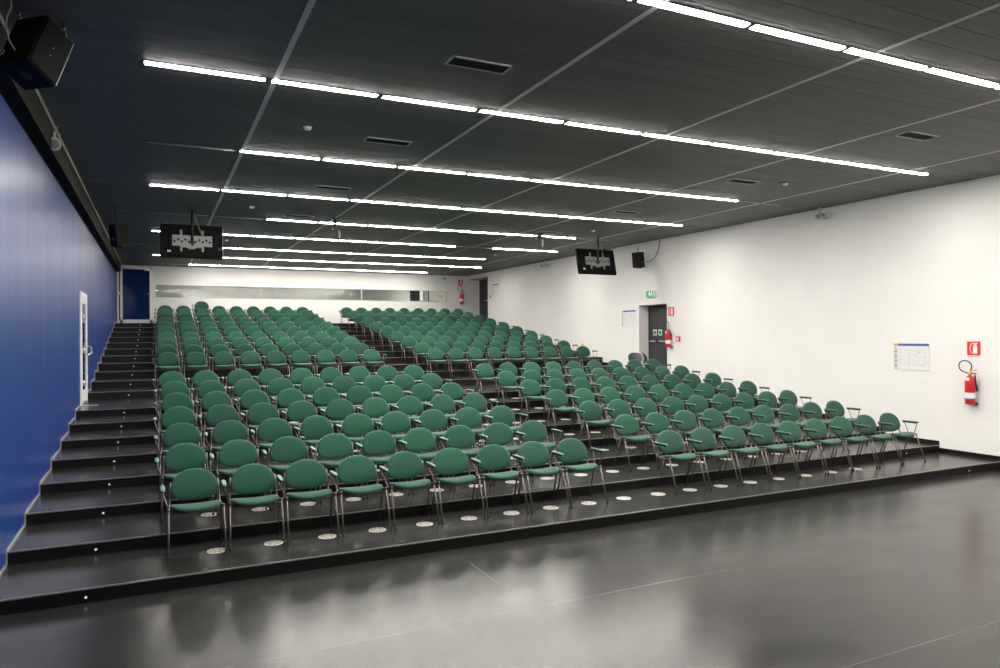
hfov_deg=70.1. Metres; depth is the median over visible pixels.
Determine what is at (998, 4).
trim
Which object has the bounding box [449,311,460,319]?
chair
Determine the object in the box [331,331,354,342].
chair
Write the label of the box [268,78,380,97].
tube
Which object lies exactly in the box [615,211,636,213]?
grille
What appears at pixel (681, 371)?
chair
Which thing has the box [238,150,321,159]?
tube
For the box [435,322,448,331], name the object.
chair
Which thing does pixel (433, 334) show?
chair
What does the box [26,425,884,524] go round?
step
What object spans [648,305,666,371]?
door
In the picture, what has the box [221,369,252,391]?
chair
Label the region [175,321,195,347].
chair
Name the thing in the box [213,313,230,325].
chair
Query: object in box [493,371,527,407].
chair
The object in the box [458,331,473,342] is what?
chair
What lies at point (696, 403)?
chair
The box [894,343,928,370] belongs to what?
evacuation plan
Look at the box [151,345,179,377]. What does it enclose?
chair
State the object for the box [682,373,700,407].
chair
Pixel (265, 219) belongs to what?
tube
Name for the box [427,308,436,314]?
chair
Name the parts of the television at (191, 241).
edge trim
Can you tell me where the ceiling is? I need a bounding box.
[0,0,999,275]
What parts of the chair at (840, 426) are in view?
armrest, backrest, leg, frame, seat, leg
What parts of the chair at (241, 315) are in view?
backrest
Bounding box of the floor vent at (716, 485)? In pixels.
[714,484,727,486]
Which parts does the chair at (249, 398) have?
backrest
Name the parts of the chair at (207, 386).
backrest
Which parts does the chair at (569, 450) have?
armrest, leg, leg, backrest, frame, seat, leg, armrest, leg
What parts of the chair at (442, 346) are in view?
backrest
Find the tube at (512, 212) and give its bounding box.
[512,212,557,216]
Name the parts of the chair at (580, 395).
backrest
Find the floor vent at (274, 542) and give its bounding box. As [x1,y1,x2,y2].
[264,540,282,545]
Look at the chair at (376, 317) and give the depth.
26.13 m
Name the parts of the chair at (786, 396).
backrest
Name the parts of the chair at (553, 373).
backrest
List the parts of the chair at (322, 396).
backrest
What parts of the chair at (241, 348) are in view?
backrest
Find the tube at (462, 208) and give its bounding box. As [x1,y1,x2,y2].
[462,208,511,212]
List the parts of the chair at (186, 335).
backrest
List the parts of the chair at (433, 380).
backrest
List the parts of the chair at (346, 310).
backrest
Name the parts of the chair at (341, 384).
backrest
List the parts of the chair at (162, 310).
backrest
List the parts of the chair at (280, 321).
backrest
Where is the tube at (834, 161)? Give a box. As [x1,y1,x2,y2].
[827,160,882,168]
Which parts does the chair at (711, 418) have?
armrest, backrest, seat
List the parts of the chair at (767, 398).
backrest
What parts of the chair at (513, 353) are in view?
backrest, seat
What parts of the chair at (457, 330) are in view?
backrest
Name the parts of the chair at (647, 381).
backrest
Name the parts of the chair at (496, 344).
backrest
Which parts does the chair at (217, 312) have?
backrest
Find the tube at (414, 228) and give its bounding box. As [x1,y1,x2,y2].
[414,228,456,231]
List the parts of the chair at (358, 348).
backrest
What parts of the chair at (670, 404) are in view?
backrest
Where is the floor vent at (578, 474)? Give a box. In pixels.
[574,473,586,475]
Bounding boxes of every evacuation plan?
[492,284,498,295]
[622,310,635,326]
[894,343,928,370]
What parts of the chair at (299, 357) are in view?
backrest, seat, frame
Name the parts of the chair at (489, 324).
backrest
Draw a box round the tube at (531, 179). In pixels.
[529,179,588,186]
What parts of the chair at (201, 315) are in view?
backrest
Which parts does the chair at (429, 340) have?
backrest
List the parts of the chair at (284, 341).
backrest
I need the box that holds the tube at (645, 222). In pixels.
[645,222,683,225]
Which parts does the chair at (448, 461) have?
armrest, leg, leg, backrest, seat, frame, leg, leg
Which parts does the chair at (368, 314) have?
backrest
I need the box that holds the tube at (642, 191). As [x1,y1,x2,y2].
[642,191,692,196]
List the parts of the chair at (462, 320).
backrest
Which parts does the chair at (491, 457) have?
armrest, leg, leg, backrest, seat, frame, leg, leg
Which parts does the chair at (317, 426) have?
seat, backrest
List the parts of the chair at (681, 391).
backrest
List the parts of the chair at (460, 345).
backrest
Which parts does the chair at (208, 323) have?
backrest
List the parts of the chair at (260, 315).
backrest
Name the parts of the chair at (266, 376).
backrest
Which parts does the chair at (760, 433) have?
leg, armrest, backrest, leg, frame, seat, leg, leg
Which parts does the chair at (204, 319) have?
backrest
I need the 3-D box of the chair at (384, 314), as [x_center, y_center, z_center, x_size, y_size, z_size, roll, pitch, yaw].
[-4.394,-0.502,27.199,0.614,0.785,0.550,0,0,-23]
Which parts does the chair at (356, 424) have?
seat, backrest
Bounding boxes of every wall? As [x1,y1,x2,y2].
[0,94,116,570]
[121,265,479,322]
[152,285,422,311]
[468,174,999,455]
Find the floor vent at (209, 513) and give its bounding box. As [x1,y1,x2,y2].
[201,512,216,516]
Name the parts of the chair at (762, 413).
armrest, backrest, seat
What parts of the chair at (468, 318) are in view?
backrest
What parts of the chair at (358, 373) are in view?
backrest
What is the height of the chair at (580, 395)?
0.785 m
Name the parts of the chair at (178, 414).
frame, backrest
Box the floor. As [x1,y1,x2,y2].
[0,469,999,667]
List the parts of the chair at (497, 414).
backrest, seat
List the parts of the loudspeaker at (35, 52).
chain, chain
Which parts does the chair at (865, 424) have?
leg, armrest, backrest, frame, leg, seat, leg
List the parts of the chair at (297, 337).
backrest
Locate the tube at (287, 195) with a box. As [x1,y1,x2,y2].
[287,195,349,200]
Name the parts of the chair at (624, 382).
backrest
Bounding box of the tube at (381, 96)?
[379,94,478,111]
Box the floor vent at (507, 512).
[504,511,518,514]
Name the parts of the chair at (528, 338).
backrest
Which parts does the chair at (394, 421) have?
backrest, seat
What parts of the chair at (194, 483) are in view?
armrest, leg, backrest, seat, frame, leg, leg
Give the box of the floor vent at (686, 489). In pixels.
[683,488,696,490]
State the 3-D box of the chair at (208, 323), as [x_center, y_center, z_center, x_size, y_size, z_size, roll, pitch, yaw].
[-8.809,0.008,21.492,0.614,0.785,0.550,0,0,-26]
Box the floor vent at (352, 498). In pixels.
[346,497,360,500]
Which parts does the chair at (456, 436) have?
armrest, backrest, seat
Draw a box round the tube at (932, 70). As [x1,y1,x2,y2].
[922,67,999,87]
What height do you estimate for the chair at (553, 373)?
0.785 m
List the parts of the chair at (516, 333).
backrest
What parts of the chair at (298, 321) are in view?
backrest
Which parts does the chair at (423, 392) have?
backrest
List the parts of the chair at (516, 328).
backrest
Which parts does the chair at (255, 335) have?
backrest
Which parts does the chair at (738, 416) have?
armrest, backrest, seat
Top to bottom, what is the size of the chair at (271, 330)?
0.785 m
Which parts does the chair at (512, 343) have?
backrest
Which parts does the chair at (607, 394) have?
backrest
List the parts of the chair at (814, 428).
leg, armrest, backrest, frame, leg, seat, leg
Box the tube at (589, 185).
[587,185,642,191]
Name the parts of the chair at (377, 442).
backrest, seat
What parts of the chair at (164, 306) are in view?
backrest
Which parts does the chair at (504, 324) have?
backrest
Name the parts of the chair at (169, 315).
backrest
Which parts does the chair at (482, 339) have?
backrest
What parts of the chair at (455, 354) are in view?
backrest, seat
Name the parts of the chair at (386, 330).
backrest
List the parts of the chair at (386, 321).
backrest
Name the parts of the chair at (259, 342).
backrest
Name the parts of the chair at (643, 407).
backrest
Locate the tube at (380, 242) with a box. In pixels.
[380,242,418,244]
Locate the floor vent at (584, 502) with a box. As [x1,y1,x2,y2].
[581,501,595,504]
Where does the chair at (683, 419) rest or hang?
on the step at (75, 538)
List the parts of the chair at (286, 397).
backrest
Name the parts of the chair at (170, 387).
backrest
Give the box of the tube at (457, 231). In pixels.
[457,231,499,233]
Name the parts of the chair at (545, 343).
backrest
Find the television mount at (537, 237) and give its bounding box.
[531,233,545,246]
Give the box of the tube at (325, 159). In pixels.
[321,158,397,167]
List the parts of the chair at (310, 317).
backrest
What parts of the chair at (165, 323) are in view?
backrest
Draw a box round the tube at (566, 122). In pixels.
[563,121,642,134]
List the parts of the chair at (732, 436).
leg, armrest, backrest, leg, frame, seat, leg, leg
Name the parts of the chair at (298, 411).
seat, backrest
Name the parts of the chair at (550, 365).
backrest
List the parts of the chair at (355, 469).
armrest, leg, leg, backrest, seat, frame, leg, leg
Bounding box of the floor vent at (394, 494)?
[389,493,403,495]
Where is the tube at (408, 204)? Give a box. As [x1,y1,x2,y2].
[408,204,461,208]
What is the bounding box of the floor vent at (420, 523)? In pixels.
[416,522,432,525]
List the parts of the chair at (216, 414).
frame, backrest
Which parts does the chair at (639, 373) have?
backrest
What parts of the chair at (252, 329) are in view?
backrest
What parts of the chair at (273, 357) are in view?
backrest, seat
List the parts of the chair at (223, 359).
backrest, seat, frame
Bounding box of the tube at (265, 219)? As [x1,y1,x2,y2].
[265,219,317,222]
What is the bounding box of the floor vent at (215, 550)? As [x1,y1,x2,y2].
[207,548,224,553]
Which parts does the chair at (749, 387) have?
backrest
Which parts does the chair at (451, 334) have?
backrest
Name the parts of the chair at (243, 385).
backrest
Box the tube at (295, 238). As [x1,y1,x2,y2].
[295,238,338,240]
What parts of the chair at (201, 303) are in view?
backrest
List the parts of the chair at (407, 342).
backrest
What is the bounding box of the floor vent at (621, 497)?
[617,496,630,499]
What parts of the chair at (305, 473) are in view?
armrest, leg, leg, backrest, seat, frame, leg, leg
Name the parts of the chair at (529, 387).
frame, backrest, seat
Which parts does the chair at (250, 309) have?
backrest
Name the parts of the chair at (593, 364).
backrest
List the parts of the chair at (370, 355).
backrest, seat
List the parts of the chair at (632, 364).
backrest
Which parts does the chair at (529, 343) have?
backrest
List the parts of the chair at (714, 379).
backrest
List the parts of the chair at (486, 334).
backrest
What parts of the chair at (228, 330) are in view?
backrest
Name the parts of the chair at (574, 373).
backrest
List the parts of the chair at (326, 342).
backrest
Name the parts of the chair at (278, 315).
backrest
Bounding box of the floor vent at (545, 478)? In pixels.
[541,477,553,479]
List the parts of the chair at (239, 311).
backrest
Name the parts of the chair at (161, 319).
backrest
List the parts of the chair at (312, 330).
backrest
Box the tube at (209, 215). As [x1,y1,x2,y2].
[209,215,264,219]
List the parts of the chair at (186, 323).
backrest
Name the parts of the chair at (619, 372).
backrest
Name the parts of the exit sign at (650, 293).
panel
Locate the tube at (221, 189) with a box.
[220,189,286,195]
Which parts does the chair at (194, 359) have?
backrest, seat, frame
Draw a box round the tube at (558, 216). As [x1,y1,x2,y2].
[558,216,602,219]
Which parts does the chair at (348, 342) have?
backrest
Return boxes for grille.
[29,17,71,84]
[285,215,311,217]
[315,186,348,189]
[365,138,408,145]
[448,58,508,72]
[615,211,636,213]
[730,179,757,183]
[898,132,934,139]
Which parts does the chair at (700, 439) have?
leg, armrest, backrest, leg, frame, seat, leg, leg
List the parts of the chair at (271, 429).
seat, frame, backrest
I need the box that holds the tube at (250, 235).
[250,235,294,238]
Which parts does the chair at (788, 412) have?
armrest, backrest, seat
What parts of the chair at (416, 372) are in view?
backrest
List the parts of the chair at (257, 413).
seat, backrest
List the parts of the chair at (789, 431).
leg, armrest, backrest, leg, frame, seat, leg, leg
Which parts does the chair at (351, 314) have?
backrest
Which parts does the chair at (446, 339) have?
backrest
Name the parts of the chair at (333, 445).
seat, frame, backrest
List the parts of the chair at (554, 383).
backrest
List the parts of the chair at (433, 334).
backrest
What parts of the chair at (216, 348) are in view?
backrest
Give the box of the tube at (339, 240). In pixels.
[339,240,379,242]
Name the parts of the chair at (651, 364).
backrest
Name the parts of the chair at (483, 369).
backrest, seat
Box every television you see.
[160,210,222,259]
[575,236,616,274]
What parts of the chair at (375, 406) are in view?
backrest, seat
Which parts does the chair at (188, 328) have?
backrest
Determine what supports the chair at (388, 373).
on the step at (144, 420)
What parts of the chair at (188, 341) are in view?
backrest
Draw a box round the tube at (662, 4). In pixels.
[633,0,753,27]
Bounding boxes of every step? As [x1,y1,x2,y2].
[0,452,999,615]
[6,438,939,564]
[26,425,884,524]
[40,414,832,493]
[52,404,779,468]
[61,396,757,448]
[68,389,717,431]
[76,379,681,417]
[88,372,631,399]
[91,365,607,388]
[95,359,602,378]
[99,353,579,369]
[102,348,559,361]
[104,343,538,354]
[107,339,537,347]
[109,335,523,342]
[111,331,509,336]
[113,327,495,331]
[115,323,480,326]
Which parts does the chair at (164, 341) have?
backrest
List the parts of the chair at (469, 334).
backrest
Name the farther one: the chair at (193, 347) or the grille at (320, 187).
the chair at (193, 347)
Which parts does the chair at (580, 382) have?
backrest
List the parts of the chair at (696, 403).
backrest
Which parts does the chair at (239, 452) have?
seat, frame, backrest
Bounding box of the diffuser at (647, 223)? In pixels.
[647,223,682,225]
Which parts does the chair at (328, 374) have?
backrest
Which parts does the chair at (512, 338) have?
backrest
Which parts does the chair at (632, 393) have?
backrest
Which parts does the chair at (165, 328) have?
backrest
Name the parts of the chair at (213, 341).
backrest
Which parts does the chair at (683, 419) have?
armrest, seat, backrest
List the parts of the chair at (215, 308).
backrest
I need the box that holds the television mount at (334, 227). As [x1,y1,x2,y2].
[321,218,348,238]
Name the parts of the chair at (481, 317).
backrest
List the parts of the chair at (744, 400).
backrest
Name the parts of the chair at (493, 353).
backrest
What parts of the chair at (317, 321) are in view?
backrest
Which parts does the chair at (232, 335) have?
backrest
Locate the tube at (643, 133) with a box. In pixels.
[640,132,712,144]
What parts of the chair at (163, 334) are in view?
backrest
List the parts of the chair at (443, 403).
backrest, seat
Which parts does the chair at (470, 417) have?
backrest, seat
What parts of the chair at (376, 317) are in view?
backrest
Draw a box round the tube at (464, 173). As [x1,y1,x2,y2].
[396,166,466,174]
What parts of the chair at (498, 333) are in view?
backrest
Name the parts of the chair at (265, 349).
backrest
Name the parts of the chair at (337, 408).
seat, backrest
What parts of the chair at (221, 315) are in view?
backrest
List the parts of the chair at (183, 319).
backrest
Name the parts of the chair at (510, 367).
backrest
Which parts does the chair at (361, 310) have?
backrest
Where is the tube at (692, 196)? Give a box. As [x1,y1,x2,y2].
[692,196,739,201]
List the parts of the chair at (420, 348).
backrest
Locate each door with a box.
[79,291,96,405]
[117,267,152,322]
[479,279,487,320]
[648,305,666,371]
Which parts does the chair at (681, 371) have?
backrest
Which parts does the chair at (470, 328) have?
backrest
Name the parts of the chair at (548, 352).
backrest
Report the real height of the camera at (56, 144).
0.350 m
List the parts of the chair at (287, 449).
seat, frame, backrest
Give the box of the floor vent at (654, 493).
[651,492,664,495]
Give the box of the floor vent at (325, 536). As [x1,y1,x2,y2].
[318,534,335,538]
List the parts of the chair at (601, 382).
backrest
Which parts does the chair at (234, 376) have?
backrest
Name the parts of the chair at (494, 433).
armrest, backrest, seat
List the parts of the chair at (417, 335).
backrest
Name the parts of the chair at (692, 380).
backrest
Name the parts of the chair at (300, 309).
backrest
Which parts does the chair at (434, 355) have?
backrest, seat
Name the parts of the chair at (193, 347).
backrest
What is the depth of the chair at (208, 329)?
20.66 m
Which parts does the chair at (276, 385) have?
backrest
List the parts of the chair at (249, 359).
backrest, seat, frame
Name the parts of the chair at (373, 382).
backrest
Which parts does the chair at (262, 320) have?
backrest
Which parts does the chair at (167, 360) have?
seat, backrest, frame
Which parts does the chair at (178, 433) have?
leg, backrest, frame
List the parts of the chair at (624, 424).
armrest, leg, backrest, leg, frame, seat, leg, leg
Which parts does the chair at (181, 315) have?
backrest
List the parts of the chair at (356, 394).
backrest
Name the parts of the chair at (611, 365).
backrest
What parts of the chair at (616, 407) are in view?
backrest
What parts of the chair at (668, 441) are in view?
leg, armrest, backrest, leg, frame, seat, leg, leg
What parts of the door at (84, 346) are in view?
frame, glass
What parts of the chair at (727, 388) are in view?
backrest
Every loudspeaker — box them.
[0,0,73,89]
[108,205,129,247]
[632,241,659,268]
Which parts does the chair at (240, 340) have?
backrest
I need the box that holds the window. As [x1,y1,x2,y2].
[155,284,446,301]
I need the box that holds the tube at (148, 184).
[148,184,219,190]
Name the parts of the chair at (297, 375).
backrest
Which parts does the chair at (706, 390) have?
backrest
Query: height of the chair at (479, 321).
0.785 m
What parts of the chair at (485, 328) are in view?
backrest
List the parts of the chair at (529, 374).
backrest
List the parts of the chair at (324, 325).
backrest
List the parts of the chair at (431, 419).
backrest, seat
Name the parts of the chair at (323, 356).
backrest, seat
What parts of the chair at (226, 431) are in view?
frame, backrest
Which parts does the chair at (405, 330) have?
backrest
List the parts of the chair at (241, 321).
backrest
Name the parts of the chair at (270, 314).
backrest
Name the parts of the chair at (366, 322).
backrest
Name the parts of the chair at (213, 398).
frame, backrest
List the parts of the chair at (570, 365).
backrest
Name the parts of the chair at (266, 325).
backrest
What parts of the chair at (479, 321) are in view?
backrest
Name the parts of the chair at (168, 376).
backrest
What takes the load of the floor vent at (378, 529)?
on the step at (39, 585)
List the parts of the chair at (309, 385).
backrest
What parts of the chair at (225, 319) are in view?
backrest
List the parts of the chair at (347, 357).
backrest, frame, seat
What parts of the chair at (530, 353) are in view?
backrest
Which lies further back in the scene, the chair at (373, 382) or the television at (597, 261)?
the television at (597, 261)
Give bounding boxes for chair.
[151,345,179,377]
[152,338,178,366]
[152,352,181,386]
[152,371,185,415]
[153,321,175,342]
[153,326,176,349]
[153,332,177,349]
[153,381,192,427]
[153,406,199,466]
[154,309,173,325]
[154,313,174,336]
[154,317,175,331]
[154,392,196,444]
[154,423,205,490]
[155,305,173,316]
[155,443,213,520]
[160,468,227,558]
[173,305,190,325]
[174,309,191,320]
[174,313,192,336]
[175,317,194,341]
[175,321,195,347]
[176,326,197,353]
[177,332,199,360]
[178,338,203,368]
[179,344,206,374]
[180,352,209,376]
[187,370,218,399]
[191,380,225,427]
[192,301,209,320]
[192,307,208,314]
[193,309,209,325]
[194,313,212,328]
[195,391,232,433]
[196,317,214,334]
[197,321,216,335]
[198,404,239,449]
[199,326,219,342]
[201,332,222,351]
[203,337,225,364]
[204,420,248,471]
[206,344,232,370]
[209,306,225,316]
[209,351,236,370]
[209,439,266,514]
[211,309,228,320]
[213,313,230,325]
[216,317,234,329]
[218,321,237,334]
[221,326,240,340]
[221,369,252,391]
[221,463,285,550]
[224,332,244,346]
[227,306,242,316]
[228,337,249,364]
[228,379,260,406]
[230,309,245,320]
[231,344,258,374]
[232,313,249,324]
[234,390,269,422]
[235,317,252,329]
[236,351,263,369]
[239,322,257,333]
[240,402,279,440]
[243,326,261,339]
[244,306,259,316]
[247,310,263,316]
[247,331,267,345]
[250,418,292,462]
[251,313,267,323]
[251,337,272,351]
[253,369,284,407]
[255,317,271,327]
[256,344,283,374]
[259,322,275,332]
[261,306,277,326]
[262,351,289,374]
[262,378,293,400]
[262,436,317,508]
[263,326,282,339]
[265,310,280,320]
[269,313,285,324]
[269,331,288,344]
[271,388,304,413]
[273,317,290,327]
[274,337,294,351]
[276,459,339,542]
[278,307,291,313]
[278,322,295,332]
[280,343,306,374]
[281,401,320,439]
[282,310,297,317]
[284,326,302,339]
[285,368,319,406]
[287,314,302,321]
[287,350,314,376]
[290,331,309,343]
[292,317,308,326]
[294,307,312,313]
[294,415,342,460]
[295,377,332,421]
[296,337,318,362]
[298,322,314,332]
[299,310,317,317]
[304,314,323,321]
[304,326,322,337]
[304,343,329,369]
[307,387,342,419]
[310,317,330,325]
[310,433,364,503]
[311,331,329,343]
[312,350,338,376]
[315,367,344,406]
[317,322,337,330]
[318,337,339,361]
[320,399,362,436]
[324,326,345,336]
[327,343,352,371]
[327,376,362,419]
[329,455,391,535]
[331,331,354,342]
[336,349,361,375]
[336,413,383,465]
[339,307,351,326]
[340,337,364,362]
[342,386,379,428]
[344,366,377,396]
[345,311,361,330]
[349,343,374,371]
[352,314,371,335]
[355,307,366,326]
[355,430,409,498]
[356,397,399,447]
[358,375,393,408]
[359,349,386,366]
[360,318,380,339]
[362,311,373,330]
[369,322,389,344]
[370,314,382,334]
[371,308,381,313]
[372,366,404,396]
[374,384,413,428]
[375,411,423,465]
[377,318,391,339]
[378,326,399,350]
[379,311,389,317]
[379,451,440,529]
[385,308,394,313]
[386,314,397,321]
[387,322,400,344]
[387,331,410,356]
[388,374,423,411]
[391,396,432,434]
[393,311,403,317]
[394,318,407,326]
[395,326,410,350]
[398,428,451,493]
[399,308,409,314]
[399,336,422,362]
[399,365,431,390]
[402,314,413,321]
[405,322,416,331]
[406,331,421,356]
[406,383,433,425]
[408,311,418,317]
[410,318,422,326]
[411,342,436,369]
[413,326,428,336]
[413,409,458,466]
[414,308,423,314]
[417,314,427,322]
[417,373,452,412]
[418,336,434,362]
[420,311,432,318]
[421,322,433,330]
[424,331,445,352]
[424,348,450,377]
[425,394,455,444]
[426,448,485,522]
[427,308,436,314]
[427,318,438,326]
[430,326,444,336]
[431,342,455,369]
[432,315,442,322]
[435,311,446,318]
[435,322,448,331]
[436,336,459,359]
[436,382,473,427]
[438,308,449,315]
[439,425,491,488]
[441,331,457,352]
[442,318,453,327]
[444,315,456,322]
[445,348,471,377]
[446,326,467,349]
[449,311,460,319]
[450,341,474,369]
[450,407,485,449]
[451,322,464,331]
[452,309,463,315]
[454,318,467,327]
[454,336,470,359]
[458,315,476,334]
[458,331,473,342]
[458,393,497,423]
[461,312,475,320]
[462,326,476,337]
[465,348,488,376]
[466,322,479,332]
[468,341,492,367]
[469,318,482,328]
[470,444,528,516]
[471,336,487,348]
[472,315,488,323]
[472,363,504,398]
[475,331,490,342]
[478,326,492,337]
[478,423,529,484]
[481,322,494,332]
[483,318,500,328]
[484,347,507,376]
[484,405,527,452]
[487,341,505,367]
[488,336,504,347]
[492,331,506,342]
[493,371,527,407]
[494,326,508,337]
[496,322,513,332]
[496,363,521,398]
[503,347,526,372]
[505,341,527,366]
[506,335,523,358]
[508,331,522,342]
[509,326,528,337]
[512,441,570,511]
[515,420,565,480]
[516,379,553,420]
[518,370,552,408]
[519,362,544,395]
[522,335,544,357]
[522,341,540,365]
[522,347,545,368]
[523,330,543,348]
[538,335,560,359]
[539,341,562,365]
[540,346,564,373]
[542,361,572,394]
[542,389,582,435]
[543,369,573,407]
[543,378,579,419]
[551,438,607,506]
[555,340,577,365]
[557,346,580,373]
[563,361,594,392]
[565,368,597,405]
[568,377,604,418]
[570,388,609,433]
[574,346,597,370]
[575,401,617,451]
[584,360,611,382]
[588,368,620,398]
[593,377,625,414]
[596,387,632,431]
[604,399,647,448]
[605,360,631,389]
[610,367,639,390]
[610,414,659,470]
[616,376,647,415]
[622,386,657,414]
[625,359,650,389]
[628,353,643,376]
[631,367,659,385]
[632,398,671,446]
[639,375,669,409]
[641,412,689,466]
[643,353,658,379]
[644,359,671,375]
[647,385,672,423]
[652,366,670,385]
[653,430,707,492]
[659,396,697,431]
[661,374,680,395]
[670,410,717,463]
[671,384,696,413]
[672,365,700,399]
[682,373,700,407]
[685,395,722,438]
[687,428,739,488]
[694,383,728,420]
[699,408,745,460]
[703,372,733,398]
[710,394,750,436]
[717,382,752,417]
[718,425,770,484]
[726,407,771,457]
[732,392,770,426]
[738,381,771,419]
[748,423,798,480]
[752,405,796,454]
[756,391,793,434]
[775,421,826,476]
[777,404,820,451]
[778,390,811,422]
[801,402,843,449]
[803,418,852,473]
[824,400,867,444]
[828,416,877,469]
[854,415,902,466]
[878,413,925,463]
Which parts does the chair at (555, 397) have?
backrest, frame, seat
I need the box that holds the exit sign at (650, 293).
[646,290,656,297]
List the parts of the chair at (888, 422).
armrest, backrest, frame, leg, seat, armrest, leg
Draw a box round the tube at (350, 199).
[349,199,407,204]
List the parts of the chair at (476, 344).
backrest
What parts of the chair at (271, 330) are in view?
backrest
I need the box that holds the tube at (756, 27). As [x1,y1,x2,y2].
[745,23,848,50]
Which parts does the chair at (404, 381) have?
backrest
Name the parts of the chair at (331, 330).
backrest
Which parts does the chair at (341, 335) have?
backrest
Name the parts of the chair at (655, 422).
leg, armrest, backrest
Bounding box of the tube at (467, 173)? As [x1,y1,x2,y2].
[465,173,530,180]
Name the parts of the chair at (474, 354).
backrest, seat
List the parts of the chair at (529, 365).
backrest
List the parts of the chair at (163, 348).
backrest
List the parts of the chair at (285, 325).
backrest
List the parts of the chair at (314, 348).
backrest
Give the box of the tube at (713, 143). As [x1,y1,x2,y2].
[708,142,774,153]
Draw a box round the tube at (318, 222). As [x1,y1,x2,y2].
[318,222,367,225]
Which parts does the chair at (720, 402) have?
backrest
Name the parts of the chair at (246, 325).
backrest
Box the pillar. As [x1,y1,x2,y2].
[423,291,428,300]
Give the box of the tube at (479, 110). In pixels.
[476,109,565,123]
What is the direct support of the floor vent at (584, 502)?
on the step at (39, 585)
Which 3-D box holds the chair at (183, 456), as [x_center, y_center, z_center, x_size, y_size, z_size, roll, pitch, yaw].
[-3.682,1.696,8.298,0.614,0.785,0.550,0,0,-27]
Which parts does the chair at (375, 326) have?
backrest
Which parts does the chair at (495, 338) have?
backrest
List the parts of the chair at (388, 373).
backrest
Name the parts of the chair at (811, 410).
armrest, backrest, seat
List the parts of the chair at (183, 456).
leg, seat, frame, backrest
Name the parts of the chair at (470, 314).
backrest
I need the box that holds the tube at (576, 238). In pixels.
[576,238,611,240]
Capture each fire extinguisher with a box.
[457,286,463,303]
[663,321,672,347]
[958,360,977,404]
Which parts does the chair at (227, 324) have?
backrest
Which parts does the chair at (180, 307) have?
backrest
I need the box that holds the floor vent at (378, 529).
[369,527,385,531]
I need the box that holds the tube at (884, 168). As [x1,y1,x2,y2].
[879,167,929,175]
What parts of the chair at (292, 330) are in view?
backrest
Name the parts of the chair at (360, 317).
backrest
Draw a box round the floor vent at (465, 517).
[461,516,476,519]
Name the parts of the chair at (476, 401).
backrest, seat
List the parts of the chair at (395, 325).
backrest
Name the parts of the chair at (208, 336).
backrest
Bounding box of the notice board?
[429,291,444,300]
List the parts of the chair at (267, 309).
backrest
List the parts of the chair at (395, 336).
backrest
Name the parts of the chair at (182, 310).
backrest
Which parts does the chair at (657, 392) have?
backrest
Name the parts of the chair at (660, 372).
backrest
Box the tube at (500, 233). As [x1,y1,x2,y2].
[500,233,536,235]
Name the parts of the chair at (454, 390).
backrest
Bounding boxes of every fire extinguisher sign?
[458,280,462,285]
[668,307,673,316]
[967,341,980,357]
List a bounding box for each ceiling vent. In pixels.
[265,232,290,234]
[283,214,314,217]
[313,185,351,190]
[363,136,412,146]
[444,55,512,74]
[536,231,561,233]
[612,210,640,213]
[724,178,761,184]
[893,130,939,140]
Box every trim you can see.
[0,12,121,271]
[59,50,966,273]
[189,0,315,265]
[258,0,669,268]
[321,3,999,270]
[381,99,999,272]
[435,150,999,274]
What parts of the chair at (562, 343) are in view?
backrest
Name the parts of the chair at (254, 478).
armrest, leg, leg, backrest, seat, frame, leg, leg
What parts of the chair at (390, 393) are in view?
backrest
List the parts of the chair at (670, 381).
backrest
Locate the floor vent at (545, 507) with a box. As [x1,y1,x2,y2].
[543,506,557,509]
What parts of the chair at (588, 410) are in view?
leg, backrest, frame, seat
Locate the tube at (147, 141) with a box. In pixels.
[146,140,237,151]
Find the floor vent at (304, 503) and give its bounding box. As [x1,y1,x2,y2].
[300,502,315,505]
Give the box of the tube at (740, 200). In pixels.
[737,200,781,205]
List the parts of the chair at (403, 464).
armrest, leg, leg, backrest, seat, frame, leg, leg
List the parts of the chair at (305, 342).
backrest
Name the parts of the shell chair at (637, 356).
backrest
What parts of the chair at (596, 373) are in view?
backrest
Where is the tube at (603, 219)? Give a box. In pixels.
[603,219,644,222]
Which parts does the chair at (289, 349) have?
backrest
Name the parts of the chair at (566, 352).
backrest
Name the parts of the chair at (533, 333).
backrest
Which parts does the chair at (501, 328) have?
backrest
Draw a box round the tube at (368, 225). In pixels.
[368,225,413,228]
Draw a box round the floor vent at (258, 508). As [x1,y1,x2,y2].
[252,507,268,510]
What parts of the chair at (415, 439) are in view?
armrest, backrest, seat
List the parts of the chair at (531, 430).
armrest, backrest, seat, armrest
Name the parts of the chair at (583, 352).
backrest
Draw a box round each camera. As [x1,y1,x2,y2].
[51,126,61,150]
[541,261,549,267]
[815,207,829,218]
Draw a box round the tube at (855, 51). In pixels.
[841,47,929,70]
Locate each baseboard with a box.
[0,322,114,575]
[495,325,999,460]
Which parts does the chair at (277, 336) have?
backrest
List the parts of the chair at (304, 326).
backrest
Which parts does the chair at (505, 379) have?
backrest, seat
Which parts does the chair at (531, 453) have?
armrest, leg, leg, backrest, seat, frame, leg, leg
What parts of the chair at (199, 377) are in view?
backrest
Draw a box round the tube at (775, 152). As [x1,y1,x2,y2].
[770,151,831,161]
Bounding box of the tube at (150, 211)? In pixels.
[150,211,208,215]
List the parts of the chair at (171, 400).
frame, backrest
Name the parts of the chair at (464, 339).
backrest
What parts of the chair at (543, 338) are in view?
backrest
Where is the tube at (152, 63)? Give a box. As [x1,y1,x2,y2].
[141,60,268,81]
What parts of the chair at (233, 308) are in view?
backrest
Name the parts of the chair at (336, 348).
backrest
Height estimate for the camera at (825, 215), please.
0.265 m
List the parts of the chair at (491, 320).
backrest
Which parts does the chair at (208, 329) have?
backrest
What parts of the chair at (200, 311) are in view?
backrest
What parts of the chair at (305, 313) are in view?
backrest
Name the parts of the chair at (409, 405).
backrest, seat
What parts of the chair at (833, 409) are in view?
armrest, backrest, seat, armrest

